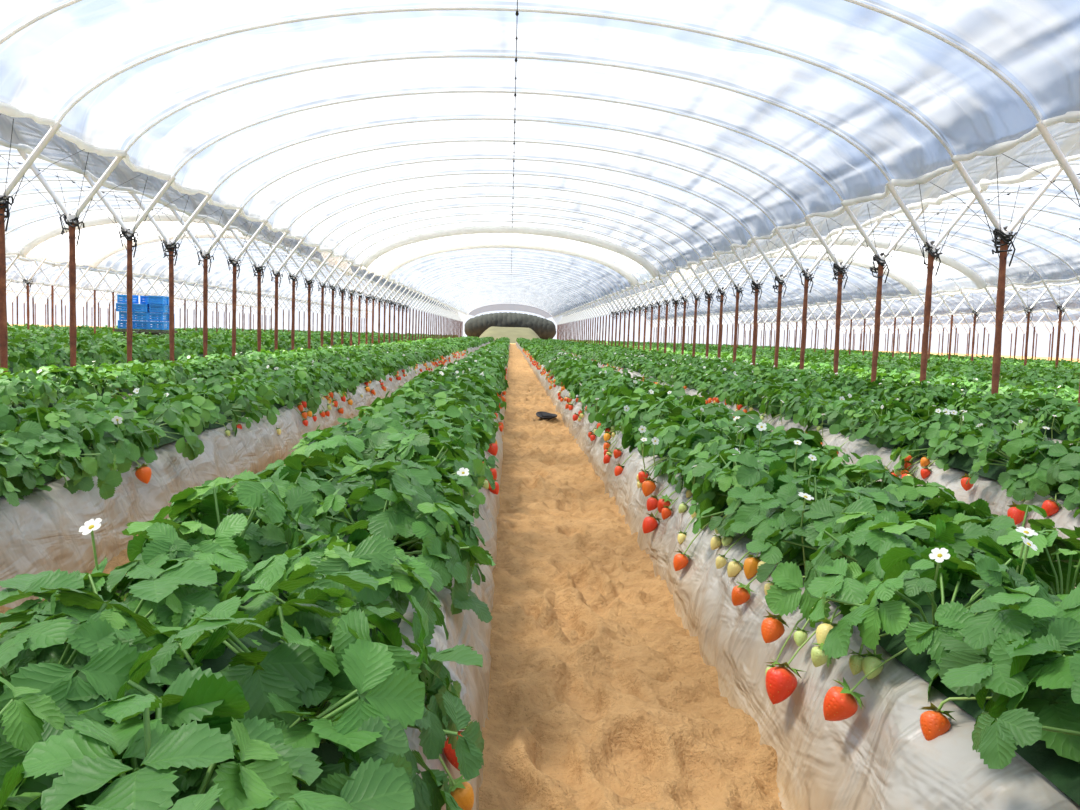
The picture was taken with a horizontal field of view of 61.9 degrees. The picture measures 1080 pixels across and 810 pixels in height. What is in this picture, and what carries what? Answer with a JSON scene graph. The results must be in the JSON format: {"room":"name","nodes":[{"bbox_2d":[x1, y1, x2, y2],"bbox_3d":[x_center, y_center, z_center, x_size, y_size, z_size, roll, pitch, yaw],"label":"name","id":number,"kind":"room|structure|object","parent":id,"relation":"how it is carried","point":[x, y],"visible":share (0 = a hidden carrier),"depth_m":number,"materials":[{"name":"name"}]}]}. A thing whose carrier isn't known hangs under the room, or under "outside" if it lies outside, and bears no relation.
{"room":"strawberry greenhouse","nodes":[
{"label":"strawberry greenhouse","id":0,"kind":"room"},
{"bbox_2d":[469,304,551,317],"bbox_3d":[-3.084,-9.871,94.015,8.810,1.404,0.001,2,4,-2],"label":"end panel","id":1,"kind":"object","parent":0,"point":[496,307],"depth_m":93.99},
{"bbox_2d":[9,324,1079,362],"bbox_3d":[-2.523,-4.864,74.807,180.000,0.001,210.000,2,4,-2],"label":"ground","id":2,"kind":"structure","parent":0,"point":[512,345],"depth_m":138.20,"materials":[{"name":"soil"}]},
{"bbox_2d":[0,118,84,373],"bbox_3d":[-5.272,-1.260,8.808,1.182,3.016,1.353,2,4,-2],"label":"support post","id":3,"kind":"object","parent":2,"relation":"on","point":[4,204],"visible":0.94,"depth_m":8.76,"materials":[{"name":"metal"}]},
{"bbox_2d":[0,151,139,368],"bbox_3d":[-5.350,-1.379,10.302,1.182,3.016,1.353,2,4,-2],"label":"support post","id":4,"kind":"object","parent":2,"relation":"on","point":[72,221],"visible":0.98,"depth_m":10.23,"materials":[{"name":"metal"}]},
{"bbox_2d":[6,290,177,327],"bbox_3d":[-36.426,-5.274,47.789,1.182,3.016,90.732,2,4,-2],"label":"support posts","id":5,"kind":"object","parent":2,"relation":"on","point":[8,290],"visible":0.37,"depth_m":69.00,"materials":[{"name":"metal"}]},
{"bbox_2d":[9,285,179,304],"bbox_3d":[-31.281,-6.944,44.356,8.915,1.404,97.562,2,4,-2],"label":"hoop","id":6,"kind":"object","parent":5,"relation":"attached to","point":[13,285],"visible":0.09,"depth_m":68.17,"materials":[{"name":"metal"}]},
{"bbox_2d":[6,280,263,308],"bbox_3d":[-31.855,-8.403,61.555,9.302,1.665,63.014,2,4,-2],"label":"tunnel cover","id":7,"kind":"object","parent":6,"relation":"on","point":[18,286],"visible":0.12,"depth_m":67.04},
{"bbox_2d":[65,174,186,363],"bbox_3d":[-5.376,-1.496,11.797,1.182,3.016,1.353,2,4,-2],"label":"support post","id":8,"kind":"object","parent":2,"relation":"on","point":[127,233],"visible":0.95,"depth_m":11.72,"materials":[{"name":"metal"}]},
{"bbox_2d":[6,279,274,328],"bbox_3d":[-26.487,-4.989,48.143,1.182,3.016,90.732,2,4,-2],"label":"support posts","id":9,"kind":"object","parent":2,"relation":"on","point":[61,299],"visible":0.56,"depth_m":54.42,"materials":[{"name":"metal"}]},
{"bbox_2d":[6,261,278,306],"bbox_3d":[-21.341,-6.659,44.710,8.915,1.404,97.562,2,4,-2],"label":"hoop","id":10,"kind":"object","parent":9,"relation":"attached to","point":[20,261],"visible":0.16,"depth_m":52.83,"materials":[{"name":"metal"}]},
{"bbox_2d":[6,257,361,310],"bbox_3d":[-21.897,-8.127,61.910,9.348,1.655,63.019,2,4,-2],"label":"tunnel cover","id":11,"kind":"object","parent":10,"relation":"on","point":[40,278],"visible":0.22,"depth_m":52.28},
{"bbox_2d":[114,294,177,336],"bbox_3d":[-12.442,-2.505,28.137,1.500,1.838,2.312,2,4,-2],"label":"crates","id":12,"kind":"object","parent":2,"relation":"on","point":[154,307],"visible":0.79,"depth_m":28.04,"materials":[{"name":"blue plastic"}]},
{"bbox_2d":[48,368,289,411],"bbox_3d":[-5.220,-2.982,46.763,1.000,0.421,96.000,2,4,-2],"label":"raised bed","id":13,"kind":"object","parent":2,"relation":"on","point":[129,394],"visible":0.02,"depth_m":7.86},
{"bbox_2d":[0,336,478,407],"bbox_3d":[-5.193,-3.232,46.714,1.093,0.582,96.275,2,4,-2],"label":"plants","id":14,"kind":"object","parent":13,"relation":"on","point":[43,387],"visible":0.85,"depth_m":8.48,"materials":[{"name":"green plant"}]},
{"bbox_2d":[124,193,219,362],"bbox_3d":[-5.448,-1.615,13.291,1.182,3.016,1.353,2,4,-2],"label":"support post","id":15,"kind":"object","parent":2,"relation":"on","point":[170,246],"visible":0.97,"depth_m":13.22,"materials":[{"name":"metal"}]},
{"bbox_2d":[6,254,371,333],"bbox_3d":[-16.547,-4.704,48.497,1.182,3.016,90.732,2,4,-2],"label":"support posts","id":16,"kind":"object","parent":2,"relation":"on","point":[27,281],"visible":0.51,"depth_m":39.75,"materials":[{"name":"metal"}]},
{"bbox_2d":[0,395,398,634],"bbox_3d":[-1.952,-0.604,19.459,0.800,0.124,41.000,2,4,-2],"label":"furrow","id":17,"kind":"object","parent":2,"relation":"on","point":[121,559],"visible":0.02,"depth_m":3.67,"materials":[{"name":"soil"}]},
{"bbox_2d":[170,208,246,357],"bbox_3d":[-5.496,-1.733,14.785,1.182,3.016,1.353,2,4,-2],"label":"support post","id":18,"kind":"object","parent":2,"relation":"on","point":[205,255],"visible":0.94,"depth_m":14.72,"materials":[{"name":"metal"}]},
{"bbox_2d":[0,154,413,309],"bbox_3d":[-11.402,-6.374,45.064,8.915,1.404,97.562,2,4,-2],"label":"hoop","id":19,"kind":"object","parent":18,"relation":"attached to","point":[44,236],"visible":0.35,"depth_m":26.33,"materials":[{"name":"metal"}]},
{"bbox_2d":[0,113,326,265],"bbox_3d":[-10.348,-4.009,13.691,9.317,1.658,25.519,2,4,-2],"label":"tunnel cover","id":20,"kind":"object","parent":19,"relation":"on","point":[27,134],"visible":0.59,"depth_m":18.80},
{"bbox_2d":[20,221,353,274],"bbox_3d":[-10.851,-5.182,28.639,9.223,1.581,4.515,2,4,-2],"label":"cover","id":21,"kind":"object","parent":19,"relation":"attached to","point":[60,254],"visible":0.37,"depth_m":29.09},
{"bbox_2d":[91,230,457,313],"bbox_3d":[-11.986,-7.848,62.263,9.313,1.653,63.020,2,4,-2],"label":"tunnel cover","id":22,"kind":"object","parent":19,"relation":"on","point":[143,266],"visible":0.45,"depth_m":41.00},
{"bbox_2d":[203,220,272,355],"bbox_3d":[-5.526,-1.850,16.280,1.182,3.016,1.353,2,4,-2],"label":"support post","id":23,"kind":"object","parent":2,"relation":"on","point":[234,261],"visible":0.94,"depth_m":16.21,"materials":[{"name":"metal"}]},
{"bbox_2d":[0,342,489,608],"bbox_3d":[-3.647,-2.938,46.819,1.000,0.424,96.000,2,4,-2],"label":"raised bed","id":24,"kind":"object","parent":2,"relation":"on","point":[40,534],"visible":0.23,"depth_m":4.12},
{"bbox_2d":[0,337,493,506],"bbox_3d":[-3.631,-3.174,46.706,1.144,0.555,96.241,2,4,-2],"label":"plants","id":25,"kind":"object","parent":24,"relation":"on","point":[81,440],"visible":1,"depth_m":4.75,"materials":[{"name":"green plant"}]},
{"bbox_2d":[133,350,465,483],"bbox_3d":[-2.399,-0.904,19.820,0.238,0.264,31.941,2,4,-2],"label":"strawberries","id":26,"kind":"object","parent":24,"relation":"on","point":[143,474],"visible":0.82,"depth_m":8.19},
{"bbox_2d":[230,229,290,351],"bbox_3d":[-5.552,-1.967,17.776,1.182,3.016,1.353,2,4,-2],"label":"support post","id":27,"kind":"object","parent":2,"relation":"on","point":[259,268],"visible":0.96,"depth_m":17.70,"materials":[{"name":"metal"}]},
{"bbox_2d":[246,238,306,350],"bbox_3d":[-5.644,-2.087,19.269,1.182,3.016,1.353,2,4,-2],"label":"support post","id":28,"kind":"object","parent":2,"relation":"on","point":[276,274],"visible":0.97,"depth_m":19.20,"materials":[{"name":"metal"}]},
{"bbox_2d":[266,244,319,349],"bbox_3d":[-5.688,-2.204,20.764,1.182,3.016,1.353,2,4,-2],"label":"support post","id":29,"kind":"object","parent":2,"relation":"on","point":[291,276],"visible":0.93,"depth_m":20.69,"materials":[{"name":"metal"}]},
{"bbox_2d":[284,250,333,349],"bbox_3d":[-5.713,-2.321,22.259,1.182,3.016,1.353,2,4,-2],"label":"support post","id":30,"kind":"object","parent":2,"relation":"on","point":[309,282],"visible":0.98,"depth_m":22.19,"materials":[{"name":"metal"}]},
{"bbox_2d":[301,256,344,346],"bbox_3d":[-5.744,-2.439,23.754,1.182,3.016,1.353,2,4,-2],"label":"support post","id":31,"kind":"object","parent":2,"relation":"on","point":[322,285],"visible":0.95,"depth_m":23.69,"materials":[{"name":"metal"}]},
{"bbox_2d":[310,261,354,345],"bbox_3d":[-5.816,-2.557,25.248,1.182,3.016,1.353,2,4,-2],"label":"support post","id":32,"kind":"object","parent":2,"relation":"on","point":[330,286],"visible":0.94,"depth_m":25.18,"materials":[{"name":"metal"}]},
{"bbox_2d":[324,265,361,344],"bbox_3d":[-5.877,-2.675,26.742,1.182,3.016,1.353,2,4,-2],"label":"support post","id":33,"kind":"object","parent":2,"relation":"on","point":[342,290],"visible":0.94,"depth_m":26.68,"materials":[{"name":"metal"}]},
{"bbox_2d":[335,268,467,345],"bbox_3d":[-7.006,-5.362,60.807,1.182,3.016,66.732,2,4,-2],"label":"support posts","id":34,"kind":"object","parent":2,"relation":"on","point":[455,322],"visible":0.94,"depth_m":40.10,"materials":[{"name":"metal"}]},
{"bbox_2d":[398,345,509,809],"bbox_3d":[-2.074,-2.893,46.875,1.000,0.424,96.000,2,4,-2],"label":"raised bed","id":35,"kind":"object","parent":2,"relation":"on","point":[465,627],"visible":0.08,"depth_m":2.24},
{"bbox_2d":[0,337,509,809],"bbox_3d":[-2.069,-3.149,46.868,1.055,0.556,96.432,2,4,-2],"label":"plants","id":36,"kind":"object","parent":35,"relation":"on","point":[253,657],"visible":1,"depth_m":1.33,"materials":[{"name":"green plant"}]},
{"bbox_2d":[418,368,506,809],"bbox_3d":[-0.855,-0.933,20.855,0.251,0.252,38.821,2,4,-2],"label":"strawberries","id":37,"kind":"object","parent":35,"relation":"on","point":[461,790],"visible":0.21,"depth_m":1.57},
{"bbox_2d":[479,326,539,343],"bbox_3d":[-3.524,-8.220,105.622,12.000,1.961,12.000,2,4,-2],"label":"grassy bank","id":38,"kind":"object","parent":2,"relation":"on","point":[512,333],"visible":0.51,"depth_m":104.70,"materials":[{"name":"green plant"}]},
{"bbox_2d":[464,312,555,339],"bbox_3d":[-3.748,-9.926,114.519,11.704,3.782,2.804,2,4,-2],"label":"curtain","id":39,"kind":"object","parent":2,"relation":"on","point":[545,329],"visible":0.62,"depth_m":113.45,"materials":[{"name":"grey plastic"}]},
{"bbox_2d":[552,278,684,352],"bbox_3d":[2.924,-5.078,61.160,1.182,3.016,66.732,2,4,-2],"label":"support posts","id":40,"kind":"object","parent":2,"relation":"on","point":[564,323],"visible":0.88,"depth_m":40.52,"materials":[{"name":"metal"}]},
{"bbox_2d":[478,349,783,809],"bbox_3d":[-0.710,-1.345,29.478,0.800,0.123,61.000,2,4,-2],"label":"dirt path","id":41,"kind":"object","parent":2,"relation":"on","point":[600,697],"visible":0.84,"depth_m":2.66,"materials":[{"name":"soil"}]},
{"bbox_2d":[658,275,697,351],"bbox_3d":[4.064,-2.390,27.096,1.182,3.016,1.353,2,4,-2],"label":"support post","id":42,"kind":"object","parent":2,"relation":"on","point":[676,303],"visible":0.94,"depth_m":27.03,"materials":[{"name":"metal"}]},
{"bbox_2d":[666,271,704,354],"bbox_3d":[4.098,-2.273,25.601,1.182,3.016,1.353,2,4,-2],"label":"support post","id":43,"kind":"object","parent":2,"relation":"on","point":[684,298],"visible":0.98,"depth_m":25.53,"materials":[{"name":"metal"}]},
{"bbox_2d":[676,268,718,356],"bbox_3d":[4.154,-2.155,24.107,1.182,3.016,1.353,2,4,-2],"label":"support post","id":44,"kind":"object","parent":2,"relation":"on","point":[696,295],"visible":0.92,"depth_m":24.03,"materials":[{"name":"metal"}]},
{"bbox_2d":[687,264,732,358],"bbox_3d":[4.220,-2.037,22.613,1.182,3.016,1.353,2,4,-2],"label":"support post","id":45,"kind":"object","parent":2,"relation":"on","point":[709,294],"visible":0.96,"depth_m":22.54,"materials":[{"name":"metal"}]},
{"bbox_2d":[698,257,751,357],"bbox_3d":[4.241,-1.920,21.117,1.182,3.016,1.353,2,4,-2],"label":"support post","id":46,"kind":"object","parent":2,"relation":"on","point":[720,290],"visible":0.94,"depth_m":21.04,"materials":[{"name":"metal"}]},
{"bbox_2d":[713,252,769,362],"bbox_3d":[4.282,-1.802,19.622,1.182,3.016,1.353,2,4,-2],"label":"support post","id":47,"kind":"object","parent":2,"relation":"on","point":[738,288],"visible":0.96,"depth_m":19.55,"materials":[{"name":"metal"}]},
{"bbox_2d":[726,245,793,365],"bbox_3d":[4.332,-1.684,18.128,1.182,3.016,1.353,2,4,-2],"label":"support post","id":48,"kind":"object","parent":2,"relation":"on","point":[755,284],"visible":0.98,"depth_m":18.06,"materials":[{"name":"metal"}]},
{"bbox_2d":[749,237,816,367],"bbox_3d":[4.411,-1.565,16.634,1.182,3.016,1.353,2,4,-2],"label":"support post","id":49,"kind":"object","parent":2,"relation":"on","point":[780,279],"visible":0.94,"depth_m":16.56,"materials":[{"name":"metal"}]},
{"bbox_2d":[516,342,1079,809],"bbox_3d":[-0.500,-2.847,46.931,1.000,0.423,96.000,2,4,-2],"label":"raised bed","id":50,"kind":"object","parent":2,"relation":"on","point":[879,757],"visible":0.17,"depth_m":2.00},
{"bbox_2d":[79,427,1037,624],"bbox_3d":[0.026,0.281,2.680,1.907,0.287,2.011,2,4,-2],"label":"flowers","id":51,"kind":"object","parent":50,"relation":"on","point":[939,555],"visible":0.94,"depth_m":1.78,"materials":[{"name":"white plant"}]},
{"bbox_2d":[522,349,991,740],"bbox_3d":[-0.067,-1.097,23.371,0.254,0.265,43.810,2,4,-2],"label":"strawberries","id":52,"kind":"object","parent":50,"relation":"on","point":[840,703],"visible":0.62,"depth_m":2.16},
{"bbox_2d":[516,338,1079,805],"bbox_3d":[-0.474,-3.085,46.904,1.077,0.563,96.242,2,4,-2],"label":"plants","id":53,"kind":"object","parent":50,"relation":"on","point":[1000,633],"visible":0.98,"depth_m":2.11,"materials":[{"name":"green plant"}]},
{"bbox_2d":[770,227,853,369],"bbox_3d":[4.450,-1.448,15.139,1.182,3.016,1.353,2,4,-2],"label":"support post","id":54,"kind":"object","parent":2,"relation":"on","point":[807,276],"visible":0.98,"depth_m":15.06,"materials":[{"name":"metal"}]},
{"bbox_2d":[558,349,1079,587],"bbox_3d":[1.073,-2.802,46.987,1.000,0.423,96.000,2,4,-2],"label":"raised bed","id":55,"kind":"object","parent":2,"relation":"on","point":[989,490],"visible":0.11,"depth_m":4.79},
{"bbox_2d":[531,338,1079,517],"bbox_3d":[1.111,-3.061,46.949,1.101,0.617,96.288,2,4,-2],"label":"plants","id":56,"kind":"object","parent":55,"relation":"on","point":[1016,460],"visible":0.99,"depth_m":5.51,"materials":[{"name":"green plant"}]},
{"bbox_2d":[562,349,1062,524],"bbox_3d":[1.565,-0.948,22.011,0.233,0.253,36.590,2,4,-2],"label":"strawberries","id":57,"kind":"object","parent":55,"relation":"on","point":[1051,507],"visible":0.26,"depth_m":4.99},
{"bbox_2d":[798,216,894,377],"bbox_3d":[4.516,-1.329,13.645,1.182,3.016,1.353,2,4,-2],"label":"support post","id":58,"kind":"object","parent":2,"relation":"on","point":[840,267],"visible":0.91,"depth_m":13.57,"materials":[{"name":"metal"}]},
{"bbox_2d":[648,277,1079,366],"bbox_3d":[13.262,-3.850,49.558,1.182,3.016,90.732,2,4,-2],"label":"support posts","id":59,"kind":"object","parent":2,"relation":"on","point":[1060,307],"visible":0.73,"depth_m":34.80,"materials":[{"name":"metal"}]},
{"bbox_2d":[829,202,942,381],"bbox_3d":[4.562,-1.212,12.151,1.182,3.016,1.353,2,4,-2],"label":"support post","id":60,"kind":"object","parent":2,"relation":"on","point":[880,258],"visible":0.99,"depth_m":12.08,"materials":[{"name":"metal"}]},
{"bbox_2d":[741,308,1079,360],"bbox_3d":[23.202,-3.565,49.912,1.182,3.016,90.732,2,4,-2],"label":"support posts","id":61,"kind":"object","parent":2,"relation":"on","point":[1065,312],"visible":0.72,"depth_m":54.61,"materials":[{"name":"metal"}]},
{"bbox_2d":[732,284,1079,322],"bbox_3d":[18.417,-5.520,46.125,8.915,1.404,97.562,2,4,-2],"label":"hoop","id":62,"kind":"object","parent":61,"relation":"attached to","point":[1077,284],"visible":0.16,"depth_m":49.97,"materials":[{"name":"metal"}]},
{"bbox_2d":[657,283,1079,323],"bbox_3d":[17.847,-6.988,63.321,9.330,1.654,63.022,2,4,-2],"label":"tunnel cover","id":63,"kind":"object","parent":62,"relation":"on","point":[1047,303],"visible":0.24,"depth_m":48.22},
{"bbox_2d":[1019,279,1078,288],"bbox_3d":[19.468,-3.160,14.749,9.302,1.649,25.521,2,4,-2],"label":"tunnel cover","id":64,"kind":"object","parent":62,"relation":"on","point":[1075,281],"visible":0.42,"depth_m":25.65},
{"bbox_2d":[871,182,1008,380],"bbox_3d":[4.588,-1.094,10.655,1.182,3.016,1.353,2,4,-2],"label":"support post","id":65,"kind":"object","parent":2,"relation":"on","point":[931,246],"visible":0.95,"depth_m":10.58,"materials":[{"name":"metal"}]},
{"bbox_2d":[820,393,1070,444],"bbox_3d":[2.646,-2.757,47.043,1.000,0.422,96.000,2,4,-2],"label":"raised bed","id":66,"kind":"object","parent":2,"relation":"on","point":[1049,439],"visible":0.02,"depth_m":6.51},
{"bbox_2d":[547,338,1079,441],"bbox_3d":[2.670,-3.010,46.963,1.084,0.599,96.157,2,4,-2],"label":"plants","id":67,"kind":"object","parent":66,"relation":"on","point":[1063,421],"visible":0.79,"depth_m":8.72,"materials":[{"name":"green plant"}]},
{"bbox_2d":[834,320,1079,360],"bbox_3d":[33.141,-3.280,50.265,1.182,3.016,90.732,2,4,-2],"label":"support posts","id":68,"kind":"object","parent":2,"relation":"on","point":[1072,320],"visible":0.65,"depth_m":68.41,"materials":[{"name":"metal"}]},
{"bbox_2d":[833,312,1071,325],"bbox_3d":[28.357,-5.235,46.479,8.915,1.404,97.562,2,4,-2],"label":"hoop","id":69,"kind":"object","parent":68,"relation":"attached to","point":[1048,312],"visible":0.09,"depth_m":68.34,"materials":[{"name":"metal"}]},
{"bbox_2d":[752,309,1079,326],"bbox_3d":[27.788,-6.701,63.679,9.308,1.654,63.014,2,4,-2],"label":"tunnel cover","id":70,"kind":"object","parent":69,"relation":"on","point":[1074,315],"visible":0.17,"depth_m":64.66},
{"bbox_2d":[930,157,1070,393],"bbox_3d":[4.676,-0.975,9.162,1.182,3.016,1.353,2,4,-2],"label":"support post","id":71,"kind":"object","parent":2,"relation":"on","point":[1004,234],"visible":0.96,"depth_m":9.09,"materials":[{"name":"metal"}]},
{"bbox_2d":[1003,121,1079,405],"bbox_3d":[4.695,-0.858,7.666,1.182,3.016,1.353,2,4,-2],"label":"support post","id":72,"kind":"object","parent":2,"relation":"on","point":[1043,130],"visible":0.68,"depth_m":7.55,"materials":[{"name":"metal"}]},
{"bbox_2d":[605,163,1079,319],"bbox_3d":[8.478,-5.805,45.771,8.915,1.404,97.562,2,4,-2],"label":"hoop","id":73,"kind":"object","parent":72,"relation":"attached to","point":[971,274],"visible":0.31,"depth_m":27.15,"materials":[{"name":"metal"}]},
{"bbox_2d":[563,250,916,320],"bbox_3d":[7.904,-7.272,62.972,9.303,1.658,63.020,2,4,-2],"label":"tunnel cover","id":74,"kind":"object","parent":73,"relation":"on","point":[888,291],"visible":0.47,"depth_m":42.09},
{"bbox_2d":[666,245,982,294],"bbox_3d":[9.024,-4.614,29.347,9.200,1.573,4.517,2,4,-2],"label":"panel","id":75,"kind":"object","parent":73,"relation":"attached to","point":[942,282],"visible":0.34,"depth_m":30.02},
{"bbox_2d":[693,122,1079,287],"bbox_3d":[9.535,-3.433,14.400,9.348,1.649,25.540,2,4,-2],"label":"tunnel cover","id":76,"kind":"object","parent":73,"relation":"on","point":[1035,153],"visible":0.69,"depth_m":19.88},
{"bbox_3d":[-9.406,-4.363,62.824,1.000,0.421,63.500,2,4,-2],"label":"raised bed","id":77,"kind":"object","parent":2,"relation":"on","visible":0},
{"bbox_2d":[290,333,442,346],"bbox_3d":[-9.399,-4.642,62.691,1.150,0.722,63.722,2,4,-2],"label":"plants","id":78,"kind":"object","parent":77,"relation":"on","point":[326,339],"visible":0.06,"depth_m":35.31,"materials":[{"name":"green plant"}]},
{"bbox_3d":[-9.352,-0.557,13.946,1.000,0.420,24.500,2,4,-2],"label":"raised bed","id":79,"kind":"object","parent":2,"relation":"on","visible":0},
{"bbox_2d":[15,331,69,346],"label":"plants","id":80,"kind":"object","parent":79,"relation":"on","point":[47,339],"depth_m":16.69,"materials":[{"name":"green plant"}]},
{"bbox_3d":[-7.779,-0.512,14.002,1.000,0.421,24.500,2,4,-2],"label":"raised bed","id":81,"kind":"object","parent":2,"relation":"on","visible":0},
{"bbox_2d":[8,337,69,356],"label":"plants","id":82,"kind":"object","parent":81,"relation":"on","point":[47,346],"depth_m":13.53,"materials":[{"name":"green plant"}]},
{"bbox_2d":[77,332,126,351],"label":"plants","id":83,"kind":"object","parent":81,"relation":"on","point":[112,342],"depth_m":15.88,"materials":[{"name":"green plant"}]},
{"bbox_3d":[-17.283,-3.445,47.830,1.000,0.424,93.000,2,4,-2],"label":"raised bed","id":84,"kind":"object","parent":2,"relation":"on","visible":0},
{"bbox_2d":[7,326,360,334],"bbox_3d":[-17.265,-3.723,47.716,1.273,0.655,93.184,2,4,-2],"label":"plants","id":85,"kind":"object","parent":84,"relation":"on","point":[87,328],"visible":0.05,"depth_m":33.93,"materials":[{"name":"green plant"}]},
{"bbox_3d":[-14.126,-4.498,62.656,1.000,0.419,63.500,2,4,-2],"label":"raised bed","id":86,"kind":"object","parent":2,"relation":"on","visible":0},
{"bbox_2d":[174,330,387,338],"bbox_3d":[-14.108,-4.816,62.500,1.155,0.762,63.762,2,4,-2],"label":"plants","id":87,"kind":"object","parent":86,"relation":"on","point":[179,335],"visible":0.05,"depth_m":37.31,"materials":[{"name":"green plant"}]},
{"bbox_3d":[-6.205,-0.467,14.058,1.000,0.421,24.500,2,4,-2],"label":"raised bed","id":88,"kind":"object","parent":2,"relation":"on","visible":0},
{"bbox_2d":[8,342,69,375],"label":"plants","id":89,"kind":"object","parent":88,"relation":"on","point":[32,356],"depth_m":10.58,"materials":[{"name":"green plant"}]},
{"bbox_2d":[76,340,126,366],"label":"plants","id":90,"kind":"object","parent":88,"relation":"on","point":[108,354],"depth_m":12.17,"materials":[{"name":"green plant"}]},
{"bbox_2d":[132,336,326,363],"label":"plants","id":91,"kind":"object","parent":88,"relation":"on","point":[154,351],"depth_m":16.81,"materials":[{"name":"green plant"}]},
{"bbox_3d":[-7.833,-4.318,62.880,1.000,0.421,63.500,2,4,-2],"label":"raised bed","id":92,"kind":"object","parent":2,"relation":"on","visible":0},
{"bbox_2d":[334,334,457,346],"bbox_3d":[-7.838,-4.608,62.809,1.126,0.682,63.595,2,4,-2],"label":"plants","id":93,"kind":"object","parent":92,"relation":"on","point":[346,342],"visible":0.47,"depth_m":36.81,"materials":[{"name":"green plant"}]},
{"bbox_3d":[4.669,-2.815,48.611,1.000,0.422,93.000,2,4,-2],"label":"raised bed","id":94,"kind":"object","parent":2,"relation":"on","visible":0},
{"bbox_2d":[567,339,1078,406],"bbox_3d":[4.693,-3.081,48.487,1.159,0.577,93.206,2,4,-2],"label":"plants","id":95,"kind":"object","parent":94,"relation":"on","point":[1068,394],"visible":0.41,"depth_m":13.82,"materials":[{"name":"green plant"}]},
{"bbox_3d":[6.243,-2.769,48.667,1.000,0.420,93.000,2,4,-2],"label":"raised bed","id":96,"kind":"object","parent":2,"relation":"on","visible":0},
{"bbox_2d":[583,339,1079,393],"bbox_3d":[6.247,-3.001,48.570,1.136,0.614,93.158,2,4,-2],"label":"plants","id":97,"kind":"object","parent":96,"relation":"on","point":[936,371],"visible":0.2,"depth_m":16.35,"materials":[{"name":"green plant"}]},
{"bbox_3d":[7.816,-2.726,48.723,1.000,0.423,93.000,2,4,-2],"label":"raised bed","id":98,"kind":"object","parent":2,"relation":"on","visible":0},
{"bbox_2d":[603,340,1079,382],"bbox_3d":[7.843,-2.956,48.659,1.123,0.561,93.092,2,4,-2],"label":"plants","id":99,"kind":"object","parent":98,"relation":"on","point":[1013,374],"visible":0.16,"depth_m":19.19,"materials":[{"name":"green plant"}]},
{"bbox_3d":[9.390,-2.680,48.779,1.000,0.422,93.000,2,4,-2],"label":"raised bed","id":100,"kind":"object","parent":2,"relation":"on","visible":0},
{"bbox_2d":[617,340,1079,378],"bbox_3d":[9.394,-2.922,48.690,1.173,0.597,93.141,2,4,-2],"label":"plants","id":101,"kind":"object","parent":100,"relation":"on","point":[949,365],"visible":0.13,"depth_m":22.69,"materials":[{"name":"green plant"}]},
{"bbox_3d":[10.963,-2.635,48.835,1.000,0.422,93.000,2,4,-2],"label":"raised bed","id":102,"kind":"object","parent":2,"relation":"on","visible":0},
{"bbox_2d":[630,340,1079,374],"bbox_3d":[10.955,-2.887,48.732,1.087,0.639,93.165,2,4,-2],"label":"plants","id":103,"kind":"object","parent":102,"relation":"on","point":[957,364],"visible":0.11,"depth_m":26.78,"materials":[{"name":"green plant"}]},
{"bbox_3d":[12.536,-2.589,48.891,1.000,0.420,93.000,2,4,-2],"label":"raised bed","id":104,"kind":"object","parent":2,"relation":"on","visible":0},
{"bbox_2d":[647,341,1075,372],"bbox_3d":[12.555,-2.825,48.797,1.139,0.614,93.152,2,4,-2],"label":"plants","id":105,"kind":"object","parent":104,"relation":"on","point":[702,345],"visible":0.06,"depth_m":30.36,"materials":[{"name":"green plant"}]},
{"bbox_3d":[14.609,-2.530,48.965,1.000,0.421,93.000,2,4,-2],"label":"raised bed","id":106,"kind":"object","parent":2,"relation":"on","visible":0},
{"bbox_2d":[667,342,1079,368],"bbox_3d":[14.614,-2.763,48.842,1.106,0.612,93.209,2,4,-2],"label":"plants","id":107,"kind":"object","parent":106,"relation":"on","point":[789,349],"visible":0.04,"depth_m":36.24,"materials":[{"name":"green plant"}]},
{"bbox_3d":[16.182,-2.485,49.021,1.000,0.422,93.000,2,4,-2],"label":"raised bed","id":108,"kind":"object","parent":2,"relation":"on","visible":0},
{"bbox_2d":[681,343,1077,368],"bbox_3d":[16.182,-2.727,48.894,1.118,0.585,93.216,2,4,-2],"label":"plants","id":109,"kind":"object","parent":108,"relation":"on","point":[983,360],"visible":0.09,"depth_m":35.09,"materials":[{"name":"green plant"}]},
{"bbox_3d":[17.756,-2.439,49.077,1.000,0.420,93.000,2,4,-2],"label":"raised bed","id":110,"kind":"object","parent":2,"relation":"on","visible":0},
{"bbox_2d":[696,343,1079,365],"bbox_3d":[17.744,-2.677,48.976,1.141,0.577,93.163,2,4,-2],"label":"plants","id":111,"kind":"object","parent":110,"relation":"on","point":[882,353],"visible":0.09,"depth_m":39.10,"materials":[{"name":"green plant"}]},
{"bbox_3d":[-4.995,-0.554,-0.160,1.181,3.016,1.353,2,4,-2],"label":"support post","id":112,"kind":"object","parent":2,"relation":"on","visible":0},
{"bbox_2d":[0,0,1041,314],"bbox_3d":[-1.462,-6.089,45.418,8.915,1.404,97.562,2,4,-2],"label":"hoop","id":113,"kind":"object","parent":112,"relation":"attached to","point":[484,229],"visible":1,"depth_m":14.94},
{"bbox_2d":[359,233,660,284],"bbox_3d":[-0.915,-4.883,28.994,9.196,1.606,4.511,2,4,-2],"label":"panel","id":114,"kind":"object","parent":113,"relation":"on","point":[492,236],"visible":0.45,"depth_m":30.80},
{"bbox_2d":[381,240,639,317],"bbox_3d":[-2.021,-7.551,62.622,9.312,1.658,63.021,2,4,-2],"label":"tunnel cover","id":115,"kind":"object","parent":113,"relation":"on","point":[502,273],"visible":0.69,"depth_m":43.23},
{"bbox_2d":[0,0,1079,276],"bbox_3d":[-0.333,-3.550,11.798,9.331,1.656,30.045,2,4,-2],"label":"tunnel cover","id":116,"kind":"object","parent":113,"relation":"on","point":[46,66],"visible":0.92,"depth_m":10.32,"materials":[{"name":"plastic"}]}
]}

